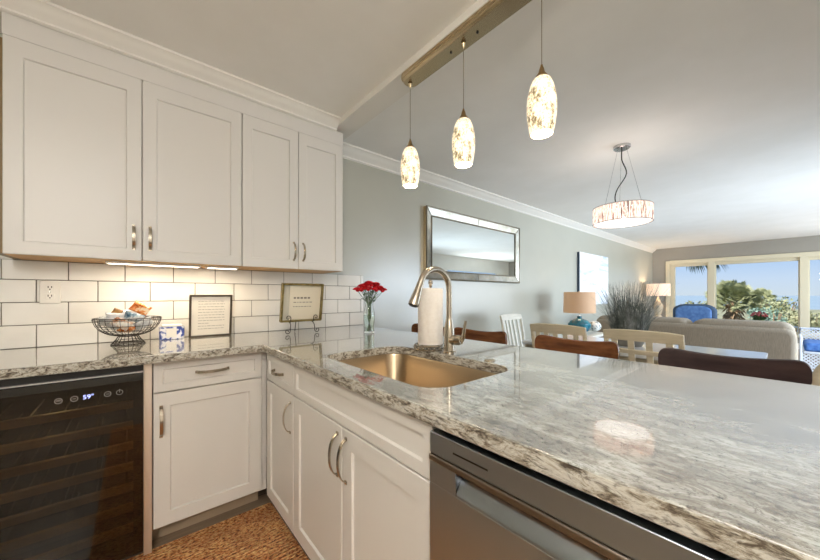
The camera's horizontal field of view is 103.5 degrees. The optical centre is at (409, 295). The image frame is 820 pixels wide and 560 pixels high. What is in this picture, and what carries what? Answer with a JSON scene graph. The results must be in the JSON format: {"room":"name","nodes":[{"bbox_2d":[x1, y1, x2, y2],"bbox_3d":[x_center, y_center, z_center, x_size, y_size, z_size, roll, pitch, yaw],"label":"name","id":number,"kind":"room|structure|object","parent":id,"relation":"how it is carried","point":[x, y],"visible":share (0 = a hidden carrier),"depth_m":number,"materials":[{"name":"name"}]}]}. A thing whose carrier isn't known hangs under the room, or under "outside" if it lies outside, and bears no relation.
{"room":"kitchen","nodes":[
{"label":"kitchen","id":0,"kind":"room"},
{"bbox_2d":[0,33,651,456],"bbox_3d":[1.912,-0.043,4.939,12.920,2.440,0.100,0,0,-40],"label":"wall","id":1,"kind":"structure","parent":0,"point":[383,218],"depth_m":3.77,"materials":[{"name":"grey paint"}]},
{"bbox_2d":[0,11,241,267],"bbox_3d":[-1.466,-0.685,1.754,0.950,1.020,0.358,0,0,-40],"label":"upper cabinet","id":2,"kind":"object","parent":1,"relation":"attached to","point":[106,154],"visible":1,"depth_m":1.58,"materials":[{"name":"white wood"}]},
{"bbox_2d":[105,261,200,267],"bbox_3d":[-1.399,-0.168,1.788,0.410,0.013,0.060,0,0,-40],"label":"light","id":3,"kind":"object","parent":2,"relation":"attached to","point":[106,262],"visible":1,"depth_m":1.76,"materials":[{"name":"white plastic"}]},
{"bbox_2d":[108,263,198,267],"bbox_3d":[-1.399,-0.162,1.788,0.390,0.001,0.044,0,0,-40],"label":"diffuser","id":4,"kind":"object","parent":3,"relation":"attached to","point":[143,264],"depth_m":1.78,"materials":[{"name":"white plastic"}]},
{"bbox_2d":[205,266,238,269],"bbox_3d":[-1.156,-0.168,1.995,0.170,0.013,0.060,0,0,-40],"label":"light","id":5,"kind":"object","parent":2,"relation":"attached to","point":[208,267],"visible":1,"depth_m":1.97,"materials":[{"name":"white plastic"}]},
{"bbox_2d":[0,259,363,349],"bbox_3d":[-1.646,0.044,1.831,3.250,0.436,0.012,0,0,-40],"label":"tile backsplash","id":6,"kind":"structure","parent":1,"relation":"attached to","point":[88,290],"depth_m":1.86,"materials":[{"name":"white tile"}]},
{"bbox_2d":[39,281,60,303],"bbox_3d":[-1.838,-0.015,1.653,0.074,0.116,0.010,0,0,-40],"label":"wall outlet","id":7,"kind":"object","parent":6,"relation":"attached to","point":[49,291],"visible":1,"depth_m":1.65,"materials":[{"name":"white plastic"}]},
{"bbox_2d":[45,285,54,290],"bbox_3d":[-1.836,-0.037,1.651,0.034,0.032,0.002,0,0,-40],"label":"receptacle","id":8,"kind":"object","parent":7,"relation":"attached to","point":[47,287],"depth_m":1.65,"materials":[{"name":"white plastic"}]},
{"bbox_2d":[45,293,54,299],"bbox_3d":[-1.836,0.007,1.651,0.034,0.032,0.002,0,0,-40],"label":"receptacle","id":9,"kind":"object","parent":7,"relation":"attached to","point":[48,296],"depth_m":1.65,"materials":[{"name":"white plastic"}]},
{"bbox_2d":[237,98,342,273],"bbox_3d":[-0.846,-0.685,2.283,0.680,1.020,0.358,0,0,-40],"label":"upper cabinet","id":10,"kind":"object","parent":1,"relation":"attached to","point":[292,167],"visible":1,"depth_m":2.14,"materials":[{"name":"white wood"}]},
{"bbox_2d":[337,0,532,139],"bbox_3d":[0.797,-1.243,0.901,0.142,0.040,4.600,0,0,-40],"label":"trim","id":11,"kind":"structure","parent":1,"relation":"attached to","point":[392,88],"depth_m":1.95,"materials":[{"name":"white"}]},
{"bbox_2d":[401,0,531,86],"bbox_3d":[0.255,-1.202,1.522,0.116,0.040,0.870,0,0,-40],"label":"bar","id":12,"kind":"object","parent":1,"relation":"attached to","point":[493,13],"visible":0.97,"depth_m":1.50,"materials":[{"name":"brown metal"}]},
{"bbox_2d":[400,83,419,187],"bbox_3d":[0.004,-0.901,1.818,0.110,0.577,0.110,0,0,-40],"label":"pendant light","id":13,"kind":"object","parent":12,"relation":"hanging from","point":[410,164],"visible":1,"depth_m":1.78,"materials":[{"name":"white glass"}]},
{"bbox_2d":[452,42,474,167],"bbox_3d":[0.254,-0.901,1.524,0.110,0.577,0.110,0,0,-40],"label":"pendant light","id":14,"kind":"object","parent":12,"relation":"hanging from","point":[463,137],"visible":1,"depth_m":1.49,"materials":[{"name":"white glass"}]},
{"bbox_2d":[526,0,557,138],"bbox_3d":[0.503,-0.901,1.232,0.110,0.577,0.110,0,0,-40],"label":"pendant light","id":15,"kind":"object","parent":12,"relation":"hanging from","point":[541,109],"visible":1,"depth_m":1.19,"materials":[{"name":"white glass"}]},
{"bbox_2d":[423,205,519,282],"bbox_3d":[0.838,-0.545,3.919,1.786,0.766,0.052,0,0,-40],"label":"wall mirror","id":16,"kind":"object","parent":1,"relation":"attached to","point":[468,248],"visible":0.88,"depth_m":3.81,"materials":[{"name":"silver metal"}]},
{"bbox_2d":[432,216,514,275],"bbox_3d":[0.836,-0.545,3.921,1.600,0.580,0.006,0,0,-40],"label":"mirror glass","id":17,"kind":"object","parent":16,"relation":"attached to","point":[459,247],"depth_m":3.83,"materials":[{"name":"white"}]},
{"bbox_2d":[343,142,655,252],"bbox_3d":[3.093,-1.216,5.822,9.738,0.094,0.089,0,0,-40],"label":"trim","id":18,"kind":"structure","parent":1,"relation":"attached to","point":[351,152],"depth_m":3.79,"materials":[{"name":"white wood"}]},
{"bbox_2d":[577,252,607,303],"bbox_3d":[3.551,-0.298,6.238,1.400,0.950,0.044,0,0,-40],"label":"canvas painting","id":19,"kind":"object","parent":1,"relation":"attached to","point":[592,270],"visible":0.68,"depth_m":6.17,"materials":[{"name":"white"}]},
{"bbox_2d":[0,0,819,248],"bbox_3d":[3.437,-1.323,3.151,12.920,0.120,4.800,0,0,-40],"label":"ceiling","id":20,"kind":"structure","parent":0,"point":[716,103],"depth_m":1.94,"materials":[{"name":"paint"}]},
{"bbox_2d":[0,0,340,130],"bbox_3d":[-1.101,-1.226,1.823,1.550,0.074,0.070,0,0,-40],"label":"trim","id":21,"kind":"structure","parent":20,"relation":"attached to","point":[45,13],"depth_m":1.65,"materials":[{"name":"white wood"}]},
{"bbox_2d":[592,143,653,228],"bbox_3d":[1.798,-0.929,2.739,0.435,0.666,0.435,0,0,-40],"label":"drum chandelier","id":22,"kind":"object","parent":20,"relation":"hanging from","point":[642,212],"visible":1,"depth_m":2.62,"materials":[{"name":"white glass"}]},
{"bbox_2d":[595,218,650,227],"bbox_3d":[1.798,-0.606,2.739,0.392,0.020,0.392,0,0,-40],"label":"diffuser","id":23,"kind":"object","parent":22,"relation":"attached to","point":[602,222],"depth_m":2.70,"materials":[{"name":"white glass"}]},
{"bbox_2d":[122,349,819,559],"bbox_3d":[3.437,1.227,3.151,12.920,0.100,4.800,0,0,-40],"label":"floor","id":24,"kind":"structure","parent":0,"point":[263,498],"depth_m":1.69,"materials":[{"name":"brown wood"}]},
{"bbox_2d":[0,364,151,559],"bbox_3d":[-1.583,0.731,1.467,0.630,0.852,0.609,0,0,-40],"label":"wine cooler","id":25,"kind":"object","parent":24,"relation":"on","point":[76,447],"visible":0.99,"depth_m":1.29,"materials":[{"name":"black"}]},
{"bbox_2d":[0,365,142,386],"bbox_3d":[-1.418,0.318,1.250,0.600,0.026,0.042,0,0,-40],"label":"handle","id":26,"kind":"object","parent":25,"relation":"attached to","point":[64,378],"depth_m":1.29,"materials":[{"name":"black metal"}]},
{"bbox_2d":[152,352,265,539],"bbox_3d":[-1.156,0.740,1.838,0.494,0.875,0.629,0,0,-40],"label":"base cabinet","id":27,"kind":"object","parent":24,"relation":"on","point":[209,414],"visible":0.91,"depth_m":1.61,"materials":[{"name":"white wood"}]},
{"bbox_2d":[126,503,308,559],"bbox_3d":[-0.405,1.169,0.812,0.738,0.013,2.026,0,0,-40],"label":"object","id":28,"kind":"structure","parent":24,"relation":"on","point":[259,533],"depth_m":1.51,"materials":[{"name":"brown wicker"}]},
{"bbox_2d":[267,354,294,533],"bbox_3d":[-0.436,0.740,1.764,0.614,0.875,0.385,0,0,-40],"label":"base cabinet","id":29,"kind":"object","parent":24,"relation":"on","point":[280,373],"visible":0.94,"depth_m":1.58,"materials":[{"name":"white wood"}]},
{"bbox_2d":[294,365,435,559],"bbox_3d":[-0.023,0.739,1.281,0.615,0.876,0.884,0,0,-40],"label":"base cabinet","id":30,"kind":"object","parent":24,"relation":"on","point":[362,463],"visible":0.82,"depth_m":1.04,"materials":[{"name":"white wood"}]},
{"bbox_2d":[0,325,819,559],"bbox_3d":[-0.674,0.282,0.656,3.205,0.038,3.057,0,0,-40],"label":"countertop","id":31,"kind":"structure","parent":30,"relation":"on","point":[729,464],"depth_m":0.71,"materials":[{"name":"stone"}]},
{"bbox_2d":[91,316,161,345],"bbox_3d":[-1.511,0.191,1.738,0.289,0.142,0.289,0,0,-40],"label":"wire bowl","id":32,"kind":"object","parent":31,"relation":"on","point":[159,318],"visible":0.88,"depth_m":1.69,"materials":[{"name":"grey metal"}]},
{"bbox_2d":[98,315,109,324],"bbox_3d":[-1.562,0.124,1.668,0.041,0.060,0.078,0,0,29],"label":"snack packet","id":33,"kind":"object","parent":32,"relation":"in","point":[104,316],"visible":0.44,"depth_m":1.65,"materials":[{"name":"white plastic"}]},
{"bbox_2d":[103,323,117,329],"bbox_3d":[-1.583,0.153,1.723,0.040,0.079,0.091,0,0,1],"label":"snack packet","id":34,"kind":"object","parent":32,"relation":"in","point":[107,324],"visible":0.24,"depth_m":1.70,"materials":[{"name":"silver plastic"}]},
{"bbox_2d":[105,312,123,320],"bbox_3d":[-1.515,0.113,1.663,0.079,0.053,0.038,0,0,-31],"label":"snack packet","id":35,"kind":"object","parent":32,"relation":"in","point":[108,315],"visible":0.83,"depth_m":1.65,"materials":[{"name":"white plastic"}]},
{"bbox_2d":[111,308,122,312],"bbox_3d":[-1.545,0.089,1.709,0.052,0.049,0.024,0,0,-37],"label":"snack packet","id":36,"kind":"object","parent":32,"relation":"in","point":[115,310],"visible":0.64,"depth_m":1.70,"materials":[{"name":"orange plastic"}]},
{"bbox_2d":[109,317,132,330],"bbox_3d":[-1.492,0.146,1.673,0.096,0.090,0.036,0,0,-42],"label":"snack packet","id":37,"kind":"object","parent":32,"relation":"in","point":[124,324],"visible":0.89,"depth_m":1.67,"materials":[{"name":"white plastic"}]},
{"bbox_2d":[116,327,135,331],"bbox_3d":[-1.492,0.180,1.708,0.042,0.037,0.076,0,0,15],"label":"snack packet","id":38,"kind":"object","parent":32,"relation":"in","point":[131,329],"visible":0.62,"depth_m":1.71,"materials":[{"name":"orange plastic"}]},
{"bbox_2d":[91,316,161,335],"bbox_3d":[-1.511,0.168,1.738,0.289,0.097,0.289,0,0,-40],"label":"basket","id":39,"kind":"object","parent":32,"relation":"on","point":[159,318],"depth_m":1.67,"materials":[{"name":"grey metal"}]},
{"bbox_2d":[124,311,145,321],"bbox_3d":[-1.462,0.116,1.714,0.042,0.070,0.094,0,0,42],"label":"snack packet","id":40,"kind":"object","parent":32,"relation":"in","point":[128,315],"visible":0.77,"depth_m":1.70,"materials":[{"name":"white plastic"}]},
{"bbox_2d":[133,316,152,329],"bbox_3d":[-1.431,0.151,1.741,0.043,0.077,0.093,0,0,40],"label":"snack packet","id":41,"kind":"object","parent":32,"relation":"in","point":[139,324],"visible":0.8,"depth_m":1.73,"materials":[{"name":"white plastic"}]},
{"label":"snack packet","id":42,"kind":"object","parent":32,"relation":"in","visible":0},
{"bbox_2d":[129,300,151,314],"bbox_3d":[-1.466,0.073,1.763,0.035,0.093,0.104,0,0,43],"label":"snack packet","id":43,"kind":"object","parent":42,"relation":"on","point":[138,307],"visible":0.98,"depth_m":1.75,"materials":[{"name":"orange plastic"}]},
{"bbox_2d":[159,323,183,339],"bbox_3d":[-1.421,0.217,1.932,0.120,0.090,0.057,0,0,-40],"label":"patterned box","id":44,"kind":"object","parent":31,"relation":"on","point":[166,331],"visible":1,"depth_m":1.91,"materials":[{"name":"white ceramic"}]},
{"bbox_2d":[188,295,232,337],"bbox_3d":[-1.254,0.131,2.044,0.235,0.266,0.053,0,0,-40],"label":"frame","id":45,"kind":"object","parent":31,"relation":"on","point":[209,315],"visible":1,"depth_m":2.04,"materials":[{"name":"white paper"}]},
{"bbox_2d":[285,315,318,333],"bbox_3d":[-0.776,0.122,2.264,0.237,0.276,0.149,0,0,-40],"label":"easel","id":46,"kind":"object","parent":31,"relation":"on","point":[314,315],"visible":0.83,"depth_m":2.26,"materials":[{"name":"grey metal"}]},
{"bbox_2d":[279,283,323,322],"bbox_3d":[-0.735,0.051,2.215,0.289,0.263,0.074,0,0,-40],"label":"picture frame","id":47,"kind":"object","parent":46,"relation":"on","point":[300,301],"visible":1,"depth_m":2.21,"materials":[{"name":"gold metal"}]},
{"bbox_2d":[288,286,320,319],"bbox_3d":[-0.722,0.052,2.232,0.218,0.229,0.041,0,0,-40],"label":"print","id":48,"kind":"object","parent":47,"relation":"attached to","point":[304,302],"depth_m":2.23,"materials":[{"name":"white paper"}]},
{"bbox_2d":[363,299,374,332],"bbox_3d":[-0.281,0.146,2.248,0.080,0.232,0.080,0,0,-20],"label":"glass vase","id":49,"kind":"object","parent":31,"relation":"on","point":[369,314],"visible":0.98,"depth_m":2.22,"materials":[{"name":"white"}]},
{"bbox_2d":[356,287,366,299],"bbox_3d":[-0.311,0.095,2.224,0.114,0.306,0.077,0,0,-40],"label":"carnation","id":50,"kind":"object","parent":49,"relation":"in","point":[360,289],"visible":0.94,"depth_m":2.20,"materials":[{"name":"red plant"}]},
{"bbox_2d":[359,283,369,299],"bbox_3d":[-0.302,0.083,2.225,0.075,0.331,0.096,0,0,22],"label":"carnation","id":51,"kind":"object","parent":49,"relation":"in","point":[363,284],"visible":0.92,"depth_m":2.20,"materials":[{"name":"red plant"}]},
{"bbox_2d":[363,286,374,299],"bbox_3d":[-0.278,0.093,2.213,0.096,0.311,0.098,0,0,-40],"label":"carnation","id":52,"kind":"object","parent":49,"relation":"in","point":[368,288],"visible":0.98,"depth_m":2.18,"materials":[{"name":"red plant"}]},
{"bbox_2d":[367,282,375,296],"bbox_3d":[-0.271,0.078,2.230,0.099,0.341,0.079,0,0,34],"label":"carnation","id":53,"kind":"object","parent":49,"relation":"in","point":[371,284],"visible":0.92,"depth_m":2.21,"materials":[{"name":"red plant"}]},
{"bbox_2d":[369,287,380,299],"bbox_3d":[-0.245,0.095,2.212,0.116,0.306,0.086,0,0,14],"label":"carnation","id":54,"kind":"object","parent":49,"relation":"in","point":[375,289],"visible":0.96,"depth_m":2.19,"materials":[{"name":"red plant"}]},
{"bbox_2d":[373,288,386,301],"bbox_3d":[-0.220,0.097,2.254,0.131,0.302,0.088,0,0,7],"label":"carnation","id":55,"kind":"object","parent":49,"relation":"in","point":[382,290],"visible":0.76,"depth_m":2.25,"materials":[{"name":"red plant"}]},
{"bbox_2d":[339,354,495,387],"bbox_3d":[-0.002,0.409,1.290,0.484,0.215,0.756,0,0,-40],"label":"sink","id":56,"kind":"object","parent":31,"relation":"in","point":[409,369],"visible":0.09,"depth_m":1.55,"materials":[{"name":"gold metal"}]},
{"bbox_2d":[413,280,443,351],"bbox_3d":[0.102,0.093,1.576,0.168,0.338,0.166,0,0,-40],"label":"paper towel holder","id":57,"kind":"object","parent":31,"relation":"on","point":[430,282],"visible":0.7,"depth_m":1.52,"materials":[{"name":"silver metal"}]},
{"bbox_2d":[418,288,442,344],"bbox_3d":[0.102,0.102,1.576,0.122,0.268,0.122,0,0,-40],"label":"paper towel roll","id":58,"kind":"object","parent":57,"relation":"on","point":[430,309],"visible":0.9,"depth_m":1.52,"materials":[{"name":"white paper"}]},
{"bbox_2d":[408,266,466,353],"bbox_3d":[0.126,0.068,1.388,0.270,0.390,0.133,0,0,-40],"label":"kitchen faucet","id":59,"kind":"object","parent":31,"relation":"on","point":[450,340],"visible":1,"depth_m":1.45,"materials":[{"name":"silver metal"}]},
{"bbox_2d":[484,358,494,361],"bbox_3d":[0.321,0.259,1.296,0.044,0.007,0.044,0,0,-40],"label":"cover","id":60,"kind":"object","parent":31,"relation":"on","point":[486,359],"visible":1,"depth_m":1.29,"materials":[{"name":"silver metal"}]},
{"bbox_2d":[411,323,443,335],"bbox_3d":[0.031,0.709,2.461,0.474,0.939,0.444,0,0,-40],"label":"bar stool","id":61,"kind":"object","parent":24,"relation":"on","point":[414,328],"visible":0.16,"depth_m":2.72,"materials":[{"name":"red wood"}]},
{"bbox_2d":[454,327,506,343],"bbox_3d":[0.345,0.709,2.138,0.474,0.939,0.444,0,0,-43],"label":"bar stool","id":62,"kind":"object","parent":24,"relation":"on","point":[500,337],"visible":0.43,"depth_m":2.26,"materials":[{"name":"red wood"}]},
{"bbox_2d":[500,313,524,346],"bbox_3d":[1.330,0.699,3.619,0.430,0.959,0.527,0,0,-40],"label":"dining chair","id":63,"kind":"object","parent":24,"relation":"on","point":[504,318],"visible":0.4,"depth_m":3.80,"materials":[{"name":"paint"}]},
{"bbox_2d":[530,323,586,347],"bbox_3d":[1.289,0.699,2.614,0.527,0.959,0.430,0,0,-40],"label":"dining chair","id":64,"kind":"object","parent":24,"relation":"on","point":[565,330],"visible":0.3,"depth_m":2.43,"materials":[{"name":"beige paint"}]},
{"bbox_2d":[549,331,602,336],"bbox_3d":[2.449,0.862,4.727,0.640,0.630,0.640,0,0,-40],"label":"end table","id":65,"kind":"object","parent":24,"relation":"on","point":[589,333],"visible":0.08,"depth_m":4.61,"materials":[{"name":"paint"}]},
{"bbox_2d":[563,291,595,331],"bbox_3d":[2.468,0.240,4.704,0.424,0.612,0.424,0,0,-40],"label":"table lamp","id":66,"kind":"object","parent":65,"relation":"on","point":[573,302],"visible":0.81,"depth_m":4.55,"materials":[{"name":"beige fabric"}]},
{"bbox_2d":[590,321,600,330],"bbox_3d":[2.712,0.456,4.741,0.170,0.153,0.170,0,0,-40],"label":"orb","id":67,"kind":"object","parent":65,"relation":"on","point":[595,326],"visible":0.84,"depth_m":4.68,"materials":[{"name":"silver metal"}]},
{"bbox_2d":[535,335,619,358],"bbox_3d":[0.774,0.709,1.682,0.474,0.939,0.444,0,0,-40],"label":"bar stool","id":68,"kind":"object","parent":24,"relation":"on","point":[607,349],"visible":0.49,"depth_m":1.81,"materials":[{"name":"red wood"}]},
{"bbox_2d":[429,428,737,559],"bbox_3d":[0.463,0.744,0.713,0.591,0.866,0.602,0,0,-40],"label":"dishwasher","id":69,"kind":"object","parent":24,"relation":"on","point":[485,504],"visible":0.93,"depth_m":0.58,"materials":[{"name":"silver metal"}]},
{"bbox_2d":[603,329,684,363],"bbox_3d":[1.627,0.699,2.186,0.527,0.959,0.430,0,0,-40],"label":"dining chair","id":70,"kind":"object","parent":24,"relation":"on","point":[650,337],"visible":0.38,"depth_m":2.01,"materials":[{"name":"beige paint"}]},
{"bbox_2d":[522,334,767,364],"bbox_3d":[1.833,0.799,2.690,0.800,0.755,1.520,0,0,-40],"label":"dining table","id":71,"kind":"object","parent":24,"relation":"on","point":[657,347],"visible":0.23,"depth_m":2.46,"materials":[{"name":"white"}]},
{"bbox_2d":[583,281,676,346],"bbox_3d":[1.845,0.147,2.695,0.672,0.549,0.720,0,0,17],"label":"potted grass","id":72,"kind":"object","parent":71,"relation":"on","point":[632,318],"depth_m":2.64,"materials":[{"name":"grey plant"}]},
{"bbox_2d":[673,304,716,322],"bbox_3d":[5.845,0.677,6.584,0.860,1.000,0.870,0,0,-40],"label":"armchair","id":73,"kind":"object","parent":24,"relation":"on","point":[694,312],"visible":0.38,"depth_m":6.29,"materials":[{"name":"blue fabric"}]},
{"bbox_2d":[594,315,797,359],"bbox_3d":[4.032,0.750,4.750,0.960,0.855,2.140,0,0,-40],"label":"sofa","id":74,"kind":"object","parent":24,"relation":"on","point":[778,339],"visible":0.44,"depth_m":4.03,"materials":[{"name":"fabric"}]},
{"bbox_2d":[597,315,692,322],"bbox_3d":[3.557,0.537,4.952,0.400,0.420,1.175,0,0,-40],"label":"cushion","id":75,"kind":"object","parent":74,"relation":"on","point":[664,319],"depth_m":4.59,"materials":[{"name":"fabric"}]},
{"bbox_2d":[693,318,795,332],"bbox_3d":[4.242,0.534,4.149,0.400,0.425,0.915,0,0,-40],"label":"cushion","id":76,"kind":"object","parent":74,"relation":"on","point":[782,325],"depth_m":3.99,"materials":[{"name":"fabric"}]},
{"bbox_2d":[658,347,811,384],"bbox_3d":[1.154,0.709,1.205,0.474,0.939,0.444,0,0,-40],"label":"bar stool","id":77,"kind":"object","parent":24,"relation":"on","point":[788,370],"visible":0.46,"depth_m":1.31,"materials":[{"name":"brown wood"}]},
{"bbox_2d":[799,327,819,371],"bbox_3d":[6.128,0.841,4.552,0.740,0.673,0.828,0,0,-40],"label":"lattice chair","id":78,"kind":"object","parent":24,"relation":"on","point":[811,346],"visible":0.74,"depth_m":4.62,"materials":[{"name":"white"}]},
{"bbox_2d":[803,339,819,351],"bbox_3d":[6.104,0.737,4.532,0.670,0.119,0.740,0,0,-40],"label":"seat cushion","id":79,"kind":"object","parent":78,"relation":"on","point":[809,345],"depth_m":4.57,"materials":[{"name":"blue fabric"}]},
{"bbox_2d":[811,364,819,385],"bbox_3d":[2.285,0.697,1.512,0.540,0.960,0.540,0,0,-40],"label":"upholstered chair","id":80,"kind":"object","parent":24,"relation":"on","point":[816,373],"visible":0.1,"depth_m":1.53,"materials":[{"name":"beige fabric"}]},
{"bbox_3d":[6.292,0.872,8.187,0.560,0.610,0.560,0,0,-40],"label":"table","id":81,"kind":"object","parent":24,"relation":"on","visible":0},
{"bbox_2d":[646,283,670,316],"bbox_3d":[6.292,0.130,8.187,0.500,0.872,0.500,0,0,-40],"label":"table lamp","id":82,"kind":"object","parent":81,"relation":"on","point":[663,292],"visible":0.72,"depth_m":8.04,"materials":[{"name":"beige"}]},
{"bbox_2d":[618,340,643,346],"bbox_3d":[1.841,0.358,2.711,0.270,0.125,0.270,0,0,-40],"label":"pot","id":83,"kind":"object","parent":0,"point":[620,342],"depth_m":2.64,"materials":[{"name":"grey"}]},
{"bbox_2d":[652,235,819,342],"bbox_3d":[8.307,-0.043,7.303,0.120,2.440,4.600,0,0,-40],"label":"wall","id":84,"kind":"structure","parent":0,"point":[807,243],"depth_m":7.86,"materials":[{"name":"beige paint"}]},
{"bbox_2d":[666,251,819,338],"bbox_3d":[8.065,0.017,7.518,0.170,1.880,3.400,0,0,-40],"label":"window","id":85,"kind":"structure","parent":84,"relation":"in","point":[803,258],"depth_m":7.51,"materials":[{"name":"beige wood"}]},
{"bbox_3d":[8.836,1.262,8.148,1.780,0.130,8.000,0,0,-40],"label":"floor","id":86,"kind":"structure","parent":0,"visible":0},
{"bbox_2d":[750,311,767,320],"bbox_3d":[8.853,0.800,8.189,0.340,0.794,0.340,0,0,-40],"label":"flowers","id":87,"kind":"object","parent":86,"relation":"on","point":[756,316],"visible":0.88,"depth_m":8.13,"materials":[{"name":"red plant"}]},
{"label":"outside","id":88,"kind":"structure","parent":0,"visible":0},
{"bbox_2d":[717,308,819,329],"bbox_3d":[11.758,4.327,111.827,137.000,0.300,330.000,0,0,-40],"label":"ground","id":89,"kind":"structure","parent":88,"point":[719,311],"depth_m":73.41,"materials":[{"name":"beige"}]},
{"bbox_2d":[685,300,718,314],"bbox_3d":[17.635,2.217,19.950,2.506,3.942,1.710,0,0,3],"label":"shrub","id":90,"kind":"object","parent":89,"relation":"on","point":[690,302],"visible":0.07,"depth_m":19.75,"materials":[{"name":"green plant"}]},
{"bbox_2d":[686,265,727,274],"bbox_3d":[10.582,0.157,13.506,4.147,8.040,4.043,0,0,-40],"label":"palm tree","id":91,"kind":"object","parent":89,"relation":"on","point":[717,266],"visible":0.02,"depth_m":12.76,"materials":[{"name":"green plant"}]},
{"bbox_2d":[704,279,766,319],"bbox_3d":[16.963,1.653,17.015,2.399,5.047,2.423,0,0,8],"label":"palm tree","id":92,"kind":"object","parent":89,"relation":"on","point":[728,293],"visible":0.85,"depth_m":16.65,"materials":[{"name":"green plant"}]},
{"bbox_2d":[751,288,779,312],"bbox_3d":[25.999,1.790,23.973,1.882,4.774,1.916,0,0,-1],"label":"palm tree","id":93,"kind":"object","parent":89,"relation":"on","point":[765,294],"visible":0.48,"depth_m":23.67,"materials":[{"name":"green plant"}]},
{"bbox_2d":[747,305,793,325],"bbox_3d":[16.650,2.327,14.987,1.278,3.713,1.485,0,0,-40],"label":"shrub","id":94,"kind":"object","parent":89,"relation":"on","point":[778,317],"visible":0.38,"depth_m":14.91,"materials":[{"name":"green plant"}]},
{"bbox_2d":[759,296,797,317],"bbox_3d":[22.714,2.115,20.169,1.819,4.143,2.117,0,0,16],"label":"shrub","id":95,"kind":"object","parent":89,"relation":"on","point":[775,304],"visible":0.42,"depth_m":19.72,"materials":[{"name":"green plant"}]},
{"bbox_2d":[766,308,819,331],"bbox_3d":[21.262,2.447,17.973,1.496,3.478,2.255,0,0,-40],"label":"shrub","id":96,"kind":"object","parent":89,"relation":"on","point":[794,318],"visible":0.34,"depth_m":17.69,"materials":[{"name":"green plant"}]},
{"bbox_2d":[810,312,819,332],"bbox_3d":[25.166,2.563,19.902,1.772,3.253,1.640,0,0,-10],"label":"shrub","id":97,"kind":"object","parent":89,"relation":"on","point":[817,317],"visible":0.14,"depth_m":19.83,"materials":[{"name":"green plant"}]},
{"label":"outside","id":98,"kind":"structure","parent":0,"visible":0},
{"bbox_2d":[676,296,819,309],"bbox_3d":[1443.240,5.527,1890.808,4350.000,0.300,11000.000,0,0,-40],"label":"sea","id":99,"kind":"structure","parent":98,"point":[814,300],"depth_m":322.02,"materials":[{"name":"liquid"}]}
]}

